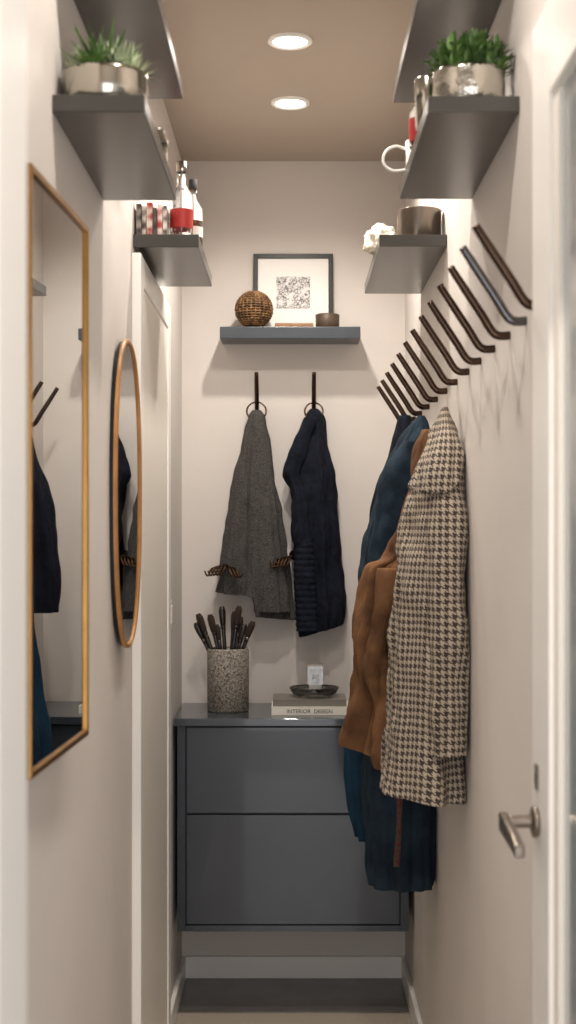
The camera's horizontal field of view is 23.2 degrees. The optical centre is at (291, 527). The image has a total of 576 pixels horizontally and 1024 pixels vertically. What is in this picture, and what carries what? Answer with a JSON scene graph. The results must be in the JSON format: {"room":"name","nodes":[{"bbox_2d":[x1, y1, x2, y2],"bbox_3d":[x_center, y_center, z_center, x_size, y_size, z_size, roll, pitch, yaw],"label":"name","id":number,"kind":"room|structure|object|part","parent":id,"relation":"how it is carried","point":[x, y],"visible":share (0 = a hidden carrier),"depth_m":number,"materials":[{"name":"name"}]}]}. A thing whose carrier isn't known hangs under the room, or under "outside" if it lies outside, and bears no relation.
{"room":"walk-in closet","nodes":[
{"label":"walk-in closet","id":0,"kind":"room"},
{"bbox_2d":[27,0,181,1023],"bbox_3d":[-0.417,0.139,2.994,0.100,2.723,3.347,0,0,0],"label":"wall","id":1,"kind":"structure","parent":0,"point":[79,807],"depth_m":2.62,"materials":[{"name":"paint"}]},
{"bbox_2d":[27,162,88,779],"bbox_3d":[-0.349,-0.076,2.079,0.018,0.828,0.410,0,0,3],"label":"rectangular mirror","id":2,"kind":"object","parent":1,"relation":"attached to","point":[57,238],"visible":0.77,"depth_m":2.04,"materials":[{"name":"gold metal"}]},
{"bbox_3d":[-0.358,-0.076,1.880,0.018,0.828,0.010,0,0,3],"label":"frame","id":3,"kind":"part","parent":2,"relation":"part of","materials":[{"name":"gold metal"}]},
{"bbox_3d":[-0.349,0.333,2.079,0.018,0.010,0.390,0,0,2],"label":"frame","id":4,"kind":"part","parent":2,"relation":"part of","materials":[{"name":"gold metal"}]},
{"bbox_3d":[-0.349,-0.485,2.079,0.018,0.010,0.390,0,0,2],"label":"frame","id":5,"kind":"part","parent":2,"relation":"part of","materials":[{"name":"gold metal"}]},
{"bbox_3d":[-0.340,-0.076,2.279,0.018,0.828,0.010,0,0,2],"label":"frame","id":6,"kind":"part","parent":2,"relation":"part of","materials":[{"name":"gold metal"}]},
{"bbox_2d":[52,95,175,199],"bbox_3d":[-0.296,-0.649,2.430,0.142,0.027,0.580,0,0,0],"label":"wall shelf","id":7,"kind":"object","parent":1,"relation":"attached to","point":[115,138],"visible":1,"depth_m":2.33,"materials":[{"name":"grey wood"}]},
{"bbox_2d":[61,14,158,100],"bbox_3d":[-0.286,-0.733,2.213,0.155,0.141,0.184,0,0,3],"label":"potted succulent","id":8,"kind":"object","parent":7,"relation":"on","point":[103,71],"visible":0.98,"depth_m":2.16,"materials":[{"name":"green plant"}]},
{"bbox_2d":[156,127,167,161],"bbox_3d":[-0.256,-0.698,2.580,0.056,0.070,0.056,0,0,0],"label":"jar","id":9,"kind":"object","parent":7,"relation":"on","point":[164,142],"visible":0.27,"depth_m":2.56,"materials":[{"name":"silver metal"}]},
{"bbox_2d":[109,339,141,647],"bbox_3d":[-0.351,-0.073,2.974,0.017,0.654,0.336,0,0,2],"label":"oval mirror","id":10,"kind":"object","parent":1,"relation":"attached to","point":[125,462],"visible":1,"depth_m":2.94,"materials":[{"name":"brown wood"}]},
{"bbox_3d":[-0.348,-0.073,2.974,0.001,0.632,0.314,0,0,2],"label":"glass","id":11,"kind":"part","parent":10,"relation":"part of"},
{"bbox_2d":[74,0,182,98],"bbox_3d":[-0.296,-0.898,2.515,0.142,0.027,0.750,0,0,0],"label":"wall shelf","id":12,"kind":"object","parent":1,"relation":"attached to","point":[145,21],"visible":0.62,"depth_m":2.50,"materials":[{"name":"grey wood"}]},
{"bbox_2d":[132,253,143,1023],"bbox_3d":[-0.356,0.435,3.235,0.022,2.130,0.070,0,0,0],"label":"door frame","id":13,"kind":"structure","parent":1,"relation":"attached to","point":[137,258],"depth_m":3.20,"materials":[{"name":"white paint"}]},
{"bbox_2d":[144,292,166,1023],"bbox_3d":[-0.358,0.468,3.595,0.018,2.055,0.650,0,0,0],"label":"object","id":14,"kind":"object","parent":1,"relation":"attached to","point":[155,330],"visible":0.56,"depth_m":3.53,"materials":[{"name":"white paint"}]},
{"bbox_2d":[144,260,168,327],"bbox_3d":[-0.356,-0.595,3.595,0.022,0.070,0.650,0,0,0],"label":"door","id":15,"kind":"structure","parent":1,"relation":"in","point":[152,289],"depth_m":3.55,"materials":[{"name":"white paint"}]},
{"bbox_2d":[167,305,170,1023],"bbox_3d":[-0.356,0.435,3.955,0.022,2.130,0.070,0,0,0],"label":"door frame","id":16,"kind":"structure","parent":1,"relation":"attached to","point":[169,327],"depth_m":3.94,"materials":[{"name":"white paint"}]},
{"bbox_2d":[171,600,172,627],"bbox_3d":[-0.361,0.258,4.170,0.011,0.085,0.080,0,0,0],"label":"light switch","id":17,"kind":"object","parent":1,"relation":"attached to","point":[171,600],"visible":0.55,"depth_m":4.17,"materials":[{"name":"beige plastic"}]},
{"bbox_2d":[133,234,211,286],"bbox_3d":[-0.291,-0.663,3.495,0.152,0.030,0.530,0,0,0],"label":"wall shelf","id":18,"kind":"object","parent":1,"relation":"attached to","point":[174,260],"visible":0.86,"depth_m":3.38,"materials":[{"name":"grey wood"}]},
{"bbox_2d":[136,202,169,233],"bbox_3d":[-0.327,-0.717,3.291,0.071,0.078,0.081,0,0,0],"label":"books","id":19,"kind":"object","parent":18,"relation":"on","point":[149,219],"visible":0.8,"depth_m":3.25,"materials":[{"name":"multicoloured paper"}]},
{"bbox_2d":[170,161,192,233],"bbox_3d":[-0.262,-0.773,3.320,0.055,0.191,0.055,0,0,0],"label":"glass bottle","id":20,"kind":"object","parent":18,"relation":"on","point":[181,209],"visible":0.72,"depth_m":3.30,"materials":[{"name":"red"}]},
{"bbox_2d":[188,179,202,246],"bbox_3d":[-0.242,-0.764,3.420,0.049,0.173,0.049,0,0,0],"label":"liquor bottle","id":21,"kind":"object","parent":18,"relation":"on","point":[192,183],"visible":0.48,"depth_m":3.41,"materials":[{"name":"clear glass"}]},
{"bbox_2d":[171,957,185,1023],"bbox_3d":[-0.360,1.462,4.324,0.014,0.075,0.658,0,0,0],"label":"baseboard","id":22,"kind":"structure","parent":1,"relation":"attached to","point":[181,976],"depth_m":4.38,"materials":[{"name":"white paint"}]},
{"bbox_2d":[61,62,147,100],"bbox_3d":[-0.296,-0.689,2.215,0.136,0.052,0.136,0,0,0],"label":"pot","id":23,"kind":"object","parent":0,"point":[80,78],"depth_m":2.16,"materials":[{"name":"silver metal"}]},
{"bbox_2d":[162,0,413,160],"bbox_3d":[0.000,-1.263,1.984,3.200,0.080,5.567,0,0,0],"label":"ceiling","id":24,"kind":"structure","parent":0,"point":[230,73],"depth_m":3.83,"materials":[{"name":"beige paint"}]},
{"bbox_2d":[268,32,311,49],"bbox_3d":[-0.005,-1.223,3.510,0.112,0.016,0.112,0,0,0],"label":"recessed light","id":25,"kind":"object","parent":24,"relation":"in","point":[287,40],"visible":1,"depth_m":3.50,"materials":[{"name":"white paint"}]},
{"bbox_2d":[271,96,309,109],"bbox_3d":[-0.005,-1.223,4.020,0.112,0.016,0.112,0,0,0],"label":"recessed light","id":26,"kind":"object","parent":24,"relation":"in","point":[285,102],"visible":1,"depth_m":4.01,"materials":[{"name":"white glass"}]},
{"bbox_2d":[182,161,404,955],"bbox_3d":[0.005,0.139,4.717,0.944,2.723,0.100,0,0,0],"label":"wall","id":27,"kind":"structure","parent":0,"point":[249,208],"depth_m":4.67,"materials":[{"name":"paint"}]},
{"bbox_2d":[204,564,227,576],"bbox_3d":[-0.223,0.130,4.593,0.062,0.056,0.163,0,0,26],"label":"wall hook","id":28,"kind":"object","parent":27,"relation":"attached to","point":[215,569],"visible":0.73,"depth_m":4.53,"materials":[{"name":"gold metal"}]},
{"bbox_2d":[227,566,242,577],"bbox_3d":[-0.201,0.135,4.597,0.046,0.054,0.151,0,0,-18],"label":"wall hook","id":29,"kind":"object","parent":27,"relation":"attached to","point":[230,568],"visible":0.77,"depth_m":4.53,"materials":[{"name":"gold metal"}]},
{"bbox_2d":[254,372,258,409],"bbox_3d":[-0.116,-0.444,4.613,0.015,0.130,0.109,0,0,0],"label":"coat hook","id":30,"kind":"object","parent":27,"relation":"attached to","point":[256,375],"visible":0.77,"depth_m":4.59,"materials":[{"name":"brown metal"}]},
{"bbox_2d":[215,402,294,619],"bbox_3d":[-0.121,-0.058,4.603,0.264,0.721,0.124,0,0,0],"label":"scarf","id":31,"kind":"object","parent":30,"relation":"hanging from","point":[254,536],"visible":1,"depth_m":4.57,"materials":[{"name":"grey fabric"}]},
{"bbox_2d":[269,550,293,567],"bbox_3d":[-0.012,0.102,4.593,0.062,0.056,0.163,0,0,26],"label":"wall hook","id":32,"kind":"object","parent":27,"relation":"attached to","point":[291,555],"visible":0.93,"depth_m":4.54,"materials":[{"name":"gold metal"}]},
{"bbox_2d":[220,327,359,343],"bbox_3d":[-0.006,-0.631,4.592,0.454,0.038,0.150,0,0,0],"label":"display shelf","id":33,"kind":"object","parent":27,"relation":"attached to","point":[228,335],"visible":1,"depth_m":4.52,"materials":[{"name":"wood"}]},
{"bbox_2d":[234,291,272,326],"bbox_3d":[-0.124,-0.711,4.566,0.127,0.121,0.127,0,0,-41],"label":"decorative ball","id":34,"kind":"object","parent":33,"relation":"on","point":[252,308],"visible":0.97,"depth_m":4.52,"materials":[{"name":"brown wicker"}]},
{"bbox_2d":[253,254,332,326],"bbox_3d":[0.004,-0.780,4.652,0.264,0.262,0.032,0,0,0],"label":"framed print","id":35,"kind":"object","parent":33,"relation":"on","point":[299,287],"visible":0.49,"depth_m":4.65,"materials":[{"name":"white paper"}]},
{"bbox_3d":[-0.120,-0.780,4.652,0.015,0.262,0.016,0,-4,0],"label":"frame","id":36,"kind":"part","parent":35,"relation":"part of","materials":[{"name":"black wood"}]},
{"bbox_2d":[276,277,309,307],"bbox_3d":[0.004,-0.782,4.649,0.112,0.106,0.002,0,-4,0],"label":"print","id":37,"kind":"object","parent":35,"relation":"attached to","point":[291,292],"depth_m":4.65},
{"bbox_3d":[0.004,-0.903,4.660,0.234,0.015,0.016,0,-3,0],"label":"frame","id":38,"kind":"part","parent":35,"relation":"part of","materials":[{"name":"black wood"}]},
{"bbox_3d":[0.129,-0.780,4.652,0.015,0.262,0.016,0,-4,0],"label":"frame","id":39,"kind":"part","parent":35,"relation":"part of","materials":[{"name":"black wood"}]},
{"bbox_2d":[275,323,313,326],"bbox_3d":[0.007,-0.658,4.581,0.125,0.016,0.082,0,0,0],"label":"wooden tray","id":40,"kind":"object","parent":33,"relation":"on","point":[276,324],"visible":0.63,"depth_m":4.54,"materials":[{"name":"brown wood"}]},
{"bbox_2d":[315,313,339,326],"bbox_3d":[0.116,-0.674,4.580,0.080,0.048,0.080,0,0,0],"label":"cup","id":41,"kind":"object","parent":33,"relation":"on","point":[322,319],"visible":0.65,"depth_m":4.55,"materials":[{"name":"brown wood"}]},
{"bbox_2d":[174,703,408,930],"bbox_3d":[0.004,0.910,4.475,0.732,0.655,0.384,0,0,0],"label":"base cabinet","id":42,"kind":"object","parent":27,"relation":"attached to","point":[266,840],"visible":0.73,"depth_m":4.30,"materials":[{"name":"dark grey painted wood"}]},
{"bbox_2d":[194,606,254,712],"bbox_3d":[-0.217,0.415,4.471,0.158,0.336,0.144,0,0,29],"label":"pot","id":43,"kind":"object","parent":42,"relation":"on","point":[227,666],"visible":1,"depth_m":4.43,"materials":[{"name":"speckled stone"},{"name":"dark brown wood"}]},
{"bbox_3d":[-0.235,0.456,4.460,0.100,0.197,0.014,0,0,0],"label":"brush handle","id":44,"kind":"part","parent":43,"relation":"part of","materials":[{"name":"black"}]},
{"bbox_3d":[-0.234,0.445,4.451,0.092,0.218,0.014,0,0,-7],"label":"brush handle","id":45,"kind":"part","parent":43,"relation":"part of","materials":[{"name":"black"}]},
{"bbox_3d":[-0.222,0.446,4.450,0.061,0.215,0.014,0,0,-11],"label":"brush handle","id":46,"kind":"part","parent":43,"relation":"part of","materials":[{"name":"black"}]},
{"bbox_3d":[-0.212,0.437,4.466,0.028,0.232,0.014,0,0,0],"label":"brush handle","id":47,"kind":"part","parent":43,"relation":"part of","materials":[{"name":"black plastic"}]},
{"bbox_3d":[-0.204,0.483,4.470,0.134,0.200,0.134,0,0,0],"label":"pot","id":48,"kind":"part","parent":43,"relation":"part of","materials":[{"name":"stone"}]},
{"bbox_3d":[-0.194,0.436,4.447,0.045,0.235,0.018,0,0,0],"label":"brush handle","id":49,"kind":"part","parent":43,"relation":"part of","materials":[{"name":"black plastic"}]},
{"bbox_3d":[-0.189,0.458,4.454,0.061,0.193,0.014,0,0,9],"label":"brush handle","id":50,"kind":"part","parent":43,"relation":"part of","materials":[{"name":"black"}]},
{"bbox_3d":[-0.181,0.456,4.484,0.083,0.198,0.014,0,0,-6],"label":"brush handle","id":51,"kind":"part","parent":43,"relation":"part of","materials":[{"name":"black"}]},
{"bbox_3d":[0.003,0.744,4.308,0.654,0.264,0.020,0,0,0],"label":"drawer","id":52,"kind":"part","parent":42,"relation":"part of","materials":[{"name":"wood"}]},
{"bbox_3d":[0.003,1.049,4.308,0.654,0.336,0.020,0,0,0],"label":"drawer","id":53,"kind":"part","parent":42,"relation":"part of","materials":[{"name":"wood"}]},
{"bbox_2d":[271,694,347,714],"bbox_3d":[0.058,0.559,4.440,0.244,0.048,0.171,0,0,0],"label":"book stack","id":54,"kind":"object","parent":42,"relation":"on","point":[282,704],"visible":0.98,"depth_m":4.36,"materials":[{"name":"beige paper"}]},
{"bbox_2d":[289,684,338,698],"bbox_3d":[0.070,0.519,4.440,0.160,0.031,0.160,0,0,0],"label":"glass dish","id":55,"kind":"object","parent":54,"relation":"on","point":[300,691],"visible":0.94,"depth_m":4.38,"materials":[{"name":"black glass"}]},
{"bbox_2d":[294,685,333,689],"bbox_3d":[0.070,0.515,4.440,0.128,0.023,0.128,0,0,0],"label":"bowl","id":56,"kind":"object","parent":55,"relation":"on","point":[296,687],"depth_m":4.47,"materials":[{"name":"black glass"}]},
{"bbox_2d":[306,664,324,688],"bbox_3d":[0.074,0.477,4.440,0.058,0.090,0.032,0,0,0],"label":"candle","id":57,"kind":"object","parent":55,"relation":"on","point":[314,673],"visible":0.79,"depth_m":4.42,"materials":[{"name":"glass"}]},
{"bbox_2d":[182,956,404,977],"bbox_3d":[0.005,1.462,4.660,0.744,0.075,0.014,0,0,0],"label":"baseboard","id":58,"kind":"structure","parent":27,"relation":"attached to","point":[196,966],"depth_m":4.65,"materials":[{"name":"white paint"}]},
{"bbox_2d":[311,372,315,408],"bbox_3d":[0.072,-0.444,4.613,0.015,0.130,0.109,0,0,0],"label":"coat hook","id":59,"kind":"object","parent":27,"relation":"attached to","point":[313,405],"visible":0.73,"depth_m":4.59,"materials":[{"name":"brown metal"}]},
{"bbox_2d":[282,402,346,636],"bbox_3d":[0.074,-0.028,4.596,0.212,0.776,0.138,0,0,0],"label":"cardigan","id":60,"kind":"object","parent":59,"relation":"hanging from","point":[309,474],"visible":1,"depth_m":4.56,"materials":[{"name":"blue fabric"}]},
{"bbox_2d":[175,1012,411,1023],"bbox_3d":[0.000,1.530,1.984,3.200,0.060,5.567,0,0,0],"label":"floor","id":61,"kind":"structure","parent":0,"point":[182,1017],"depth_m":4.28,"materials":[{"name":"wood"}]},
{"bbox_2d":[178,978,408,1011],"bbox_3d":[0.005,1.498,4.494,0.716,0.004,0.318,0,0,0],"label":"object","id":62,"kind":"structure","parent":61,"relation":"on","point":[198,994],"depth_m":4.49,"materials":[{"name":"stone"}]},
{"bbox_2d":[405,0,547,1023],"bbox_3d":[0.427,0.139,2.994,0.100,2.723,3.347,0,0,0],"label":"wall","id":63,"kind":"structure","parent":0,"point":[468,940],"depth_m":2.66,"materials":[{"name":"paint"}]},
{"bbox_2d":[344,747,365,841],"bbox_3d":[0.260,0.304,3.884,0.231,1.114,0.149,0,0,0],"label":"jacket","id":64,"kind":"object","parent":63,"relation":"attached to","point":[352,758],"visible":0.06,"depth_m":3.85,"materials":[{"name":"blue fabric"}]},
{"bbox_2d":[338,429,429,769],"bbox_3d":[0.244,0.192,3.447,0.268,0.871,0.212,0,0,-3],"label":"jacket","id":65,"kind":"object","parent":63,"relation":"hanging from","point":[364,723],"visible":0.44,"depth_m":3.40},
{"bbox_2d":[376,385,398,419],"bbox_3d":[0.323,-0.389,4.460,0.109,0.130,0.015,0,0,0],"label":"coat hook","id":66,"kind":"object","parent":63,"relation":"attached to","point":[384,396],"visible":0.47,"depth_m":4.45,"materials":[{"name":"brown metal"}]},
{"bbox_2d":[380,379,415,421],"bbox_3d":[0.323,-0.389,4.270,0.109,0.130,0.015,0,0,0],"label":"coat hook","id":67,"kind":"object","parent":63,"relation":"attached to","point":[386,387],"visible":0.95,"depth_m":4.26,"materials":[{"name":"brown metal"}]},
{"bbox_2d":[369,415,411,519],"bbox_3d":[0.297,-0.041,4.281,0.156,0.604,0.132,0,0,0],"label":"coat","id":68,"kind":"object","parent":67,"relation":"hanging from","point":[403,421],"visible":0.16,"depth_m":4.25,"materials":[{"name":"blue fabric"}]},
{"bbox_2d":[385,371,421,415],"bbox_3d":[0.323,-0.389,4.060,0.109,0.130,0.015,0,0,0],"label":"coat hook","id":69,"kind":"object","parent":63,"relation":"attached to","point":[399,392],"visible":0.98,"depth_m":4.05,"materials":[{"name":"brown metal"}]},
{"bbox_2d":[365,235,446,293],"bbox_3d":[0.294,-0.699,3.745,0.165,0.029,0.690,0,0,0],"label":"wall shelf","id":70,"kind":"object","parent":63,"relation":"attached to","point":[400,264],"visible":1,"depth_m":3.62,"materials":[{"name":"grey wood"}]},
{"bbox_2d":[363,223,396,254],"bbox_3d":[0.234,-0.752,3.631,0.099,0.077,0.101,0,0,0],"label":"ornament","id":71,"kind":"object","parent":70,"relation":"on","point":[371,237],"visible":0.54,"depth_m":3.60,"materials":[{"name":"beige"}]},
{"bbox_2d":[396,206,441,234],"bbox_3d":[0.318,-0.753,3.500,0.114,0.080,0.114,0,0,0],"label":"bowl","id":72,"kind":"object","parent":70,"relation":"on","point":[412,220],"visible":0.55,"depth_m":3.45,"materials":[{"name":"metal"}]},
{"bbox_2d":[390,362,429,409],"bbox_3d":[0.323,-0.389,3.840,0.109,0.130,0.015,0,0,0],"label":"coat hook","id":73,"kind":"object","parent":63,"relation":"attached to","point":[400,376],"visible":1,"depth_m":3.83,"materials":[{"name":"brown metal"}]},
{"bbox_2d":[401,957,422,1023],"bbox_3d":[0.370,1.462,2.986,0.014,0.075,3.333,0,0,0],"label":"baseboard","id":74,"kind":"structure","parent":63,"relation":"attached to","point":[412,1003],"depth_m":4.33,"materials":[{"name":"white paint"}]},
{"bbox_2d":[396,352,437,402],"bbox_3d":[0.323,-0.389,3.620,0.109,0.130,0.015,0,0,0],"label":"coat hook","id":75,"kind":"object","parent":63,"relation":"attached to","point":[400,357],"visible":1,"depth_m":3.61,"materials":[{"name":"brown metal"}]},
{"bbox_2d":[358,415,435,892],"bbox_3d":[0.270,0.321,3.658,0.211,1.228,0.208,0,0,0],"label":"coat","id":76,"kind":"object","parent":75,"relation":"hanging from","point":[415,872],"visible":0.48,"depth_m":3.60,"materials":[{"name":"fabric"}]},
{"bbox_2d":[394,798,402,866],"bbox_3d":[0.301,0.330,3.556,0.086,1.061,0.013,0,0,0],"label":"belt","id":77,"kind":"object","parent":76,"relation":"hanging from","point":[397,849],"visible":0.21,"depth_m":3.55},
{"bbox_2d":[380,406,469,806],"bbox_3d":[0.284,0.161,3.128,0.182,0.866,0.419,0,0,0],"label":"coat","id":78,"kind":"object","parent":63,"relation":"hanging from","point":[424,739],"visible":1,"depth_m":2.98,"materials":[{"name":"fabric"}]},
{"bbox_2d":[403,341,447,393],"bbox_3d":[0.323,-0.389,3.400,0.109,0.130,0.015,0,0,0],"label":"coat hook","id":79,"kind":"object","parent":63,"relation":"attached to","point":[428,378],"visible":1,"depth_m":3.39,"materials":[{"name":"brown metal"}]},
{"bbox_2d":[410,328,457,385],"bbox_3d":[0.323,-0.389,3.190,0.109,0.130,0.015,0,0,0],"label":"coat hook","id":80,"kind":"object","parent":63,"relation":"attached to","point":[451,382],"visible":1,"depth_m":3.18,"materials":[{"name":"brown metal"}]},
{"bbox_2d":[418,315,469,375],"bbox_3d":[0.323,-0.389,2.980,0.109,0.130,0.015,0,0,0],"label":"coat hook","id":81,"kind":"object","parent":63,"relation":"attached to","point":[459,371],"visible":1,"depth_m":2.97,"materials":[{"name":"brown metal"}]},
{"bbox_2d":[393,0,501,102],"bbox_3d":[0.301,-0.961,2.710,0.152,0.027,0.820,0,0,0],"label":"wall shelf","id":82,"kind":"object","parent":63,"relation":"attached to","point":[430,21],"visible":0.51,"depth_m":2.65,"materials":[{"name":"grey wood"}]},
{"bbox_2d":[427,300,481,364],"bbox_3d":[0.323,-0.389,2.790,0.109,0.130,0.015,0,0,0],"label":"coat hook","id":83,"kind":"object","parent":63,"relation":"attached to","point":[466,358],"visible":1,"depth_m":2.78,"materials":[{"name":"brown metal"}]},
{"bbox_2d":[400,96,519,198],"bbox_3d":[0.301,-0.702,2.623,0.152,0.027,0.615,0,0,0],"label":"wall shelf","id":84,"kind":"object","parent":63,"relation":"attached to","point":[457,140],"visible":1,"depth_m":2.51,"materials":[{"name":"grey wood"}]},
{"bbox_2d":[382,140,410,172],"bbox_3d":[0.244,-0.752,2.860,0.122,0.074,0.074,0,0,0],"label":"ceramic mug","id":85,"kind":"object","parent":84,"relation":"on","point":[406,148],"visible":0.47,"depth_m":2.86,"materials":[{"name":"white ceramic"}]},
{"bbox_2d":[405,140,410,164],"bbox_3d":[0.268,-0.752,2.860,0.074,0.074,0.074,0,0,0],"label":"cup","id":86,"kind":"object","parent":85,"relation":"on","point":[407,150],"depth_m":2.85,"materials":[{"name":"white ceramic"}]},
{"bbox_2d":[409,94,416,149],"bbox_3d":[0.240,-0.771,2.640,0.039,0.113,0.039,0,0,0],"label":"bottle","id":87,"kind":"object","parent":84,"relation":"on","point":[412,132],"visible":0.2,"depth_m":2.63,"materials":[{"name":"clear glass"}]},
{"bbox_2d":[414,75,432,130],"bbox_3d":[0.246,-0.761,2.520,0.052,0.093,0.052,0,0,0],"label":"tumbler","id":88,"kind":"object","parent":84,"relation":"on","point":[423,84],"visible":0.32,"depth_m":2.50,"materials":[{"name":"silver metal"}]},
{"bbox_2d":[420,27,515,95],"bbox_3d":[0.304,-0.785,2.386,0.171,0.140,0.158,0,0,0],"label":"potted fern","id":89,"kind":"object","parent":84,"relation":"on","point":[474,69],"visible":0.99,"depth_m":2.34,"materials":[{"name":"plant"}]},
{"bbox_2d":[432,62,505,95],"bbox_3d":[0.302,-0.745,2.390,0.124,0.060,0.124,0,0,0],"label":"pot","id":90,"kind":"object","parent":89,"relation":"on","point":[452,78],"depth_m":2.34,"materials":[{"name":"silver metal"}]},
{"bbox_2d":[437,283,495,352],"bbox_3d":[0.323,-0.389,2.600,0.109,0.130,0.015,0,0,0],"label":"coat hook","id":91,"kind":"object","parent":63,"relation":"attached to","point":[451,303],"visible":1,"depth_m":2.59,"materials":[{"name":"brown metal"}]},
{"bbox_2d":[448,265,510,339],"bbox_3d":[0.323,-0.389,2.420,0.109,0.130,0.015,0,0,0],"label":"coat hook","id":92,"kind":"object","parent":63,"relation":"attached to","point":[498,335],"visible":1,"depth_m":2.41,"materials":[{"name":"brown metal"}]},
{"bbox_2d":[459,245,526,325],"bbox_3d":[0.323,-0.389,2.250,0.109,0.130,0.015,0,0,0],"label":"coat hook","id":93,"kind":"object","parent":63,"relation":"attached to","point":[475,267],"visible":1,"depth_m":2.24,"materials":[{"name":"grey"}]},
{"bbox_2d":[472,224,531,309],"bbox_3d":[0.323,-0.389,2.090,0.109,0.130,0.015,0,0,0],"label":"coat hook","id":94,"kind":"object","parent":63,"relation":"attached to","point":[512,282],"visible":0.77,"depth_m":2.08,"materials":[{"name":"brown metal"}]},
{"bbox_2d":[532,0,575,1023],"bbox_3d":[0.358,0.390,1.720,0.030,2.200,0.560,0,0,0],"label":"door","id":95,"kind":"structure","parent":63,"relation":"in","point":[562,13],"depth_m":1.87,"materials":[{"name":"white paint"}]},
{"bbox_2d":[529,806,539,837],"bbox_3d":[0.338,0.410,1.955,0.010,0.044,0.044,0,0,0],"label":"rosette","id":96,"kind":"object","parent":95,"relation":"attached to","point":[534,811],"visible":0.98,"depth_m":1.94,"materials":[{"name":"silver metal"}]},
{"bbox_2d":[509,815,531,827],"bbox_3d":[0.320,0.410,1.955,0.039,0.018,0.018,0,0,0],"label":"spindle","id":97,"kind":"object","parent":96,"relation":"attached to","point":[520,821],"visible":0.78,"depth_m":1.95,"materials":[{"name":"silver metal"}]},
{"bbox_2d":[499,812,524,857],"bbox_3d":[0.296,0.414,1.894,0.013,0.032,0.148,0,0,0],"label":"lever","id":98,"kind":"object","parent":97,"relation":"attached to","point":[507,827],"visible":1,"depth_m":1.87,"materials":[{"name":"silver metal"}]},
{"bbox_2d":[534,763,538,790],"bbox_3d":[0.342,0.347,1.955,0.003,0.035,0.020,0,0,0],"label":"keyhole plate","id":99,"kind":"object","parent":95,"relation":"attached to","point":[536,767],"visible":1,"depth_m":1.95,"materials":[{"name":"silver metal"}]},
{"bbox_3d":[0.358,0.390,1.935,0.030,2.200,0.130,0,0,0],"label":"lock stile","id":100,"kind":"part","parent":95,"relation":"part of","materials":[{"name":"white wood"}]},
{"bbox_2d":[554,86,563,1023],"bbox_3d":[0.361,0.320,1.853,0.024,1.800,0.035,0,0,0],"label":"bead","id":101,"kind":"object","parent":95,"relation":"attached to","point":[559,94],"visible":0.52,"depth_m":1.84,"materials":[{"name":"white paint"}]},
{"bbox_3d":[0.362,0.320,1.647,0.010,1.800,0.375,0,0,0],"label":"frosted pane","id":102,"kind":"part","parent":95,"relation":"part of","materials":[{"name":"white glass"}]},
{"bbox_3d":[-0.955,0.139,1.260,1.290,2.723,0.120,0,0,0],"label":"wall","id":103,"kind":"structure","parent":0,"visible":0},
{"bbox_2d":[0,0,26,1023],"bbox_3d":[-0.280,0.380,1.258,0.060,2.240,0.135,0,0,0],"label":"trim","id":104,"kind":"structure","parent":103,"relation":"attached to","point":[13,13],"depth_m":1.25,"materials":[{"name":"white paint"}]}
]}

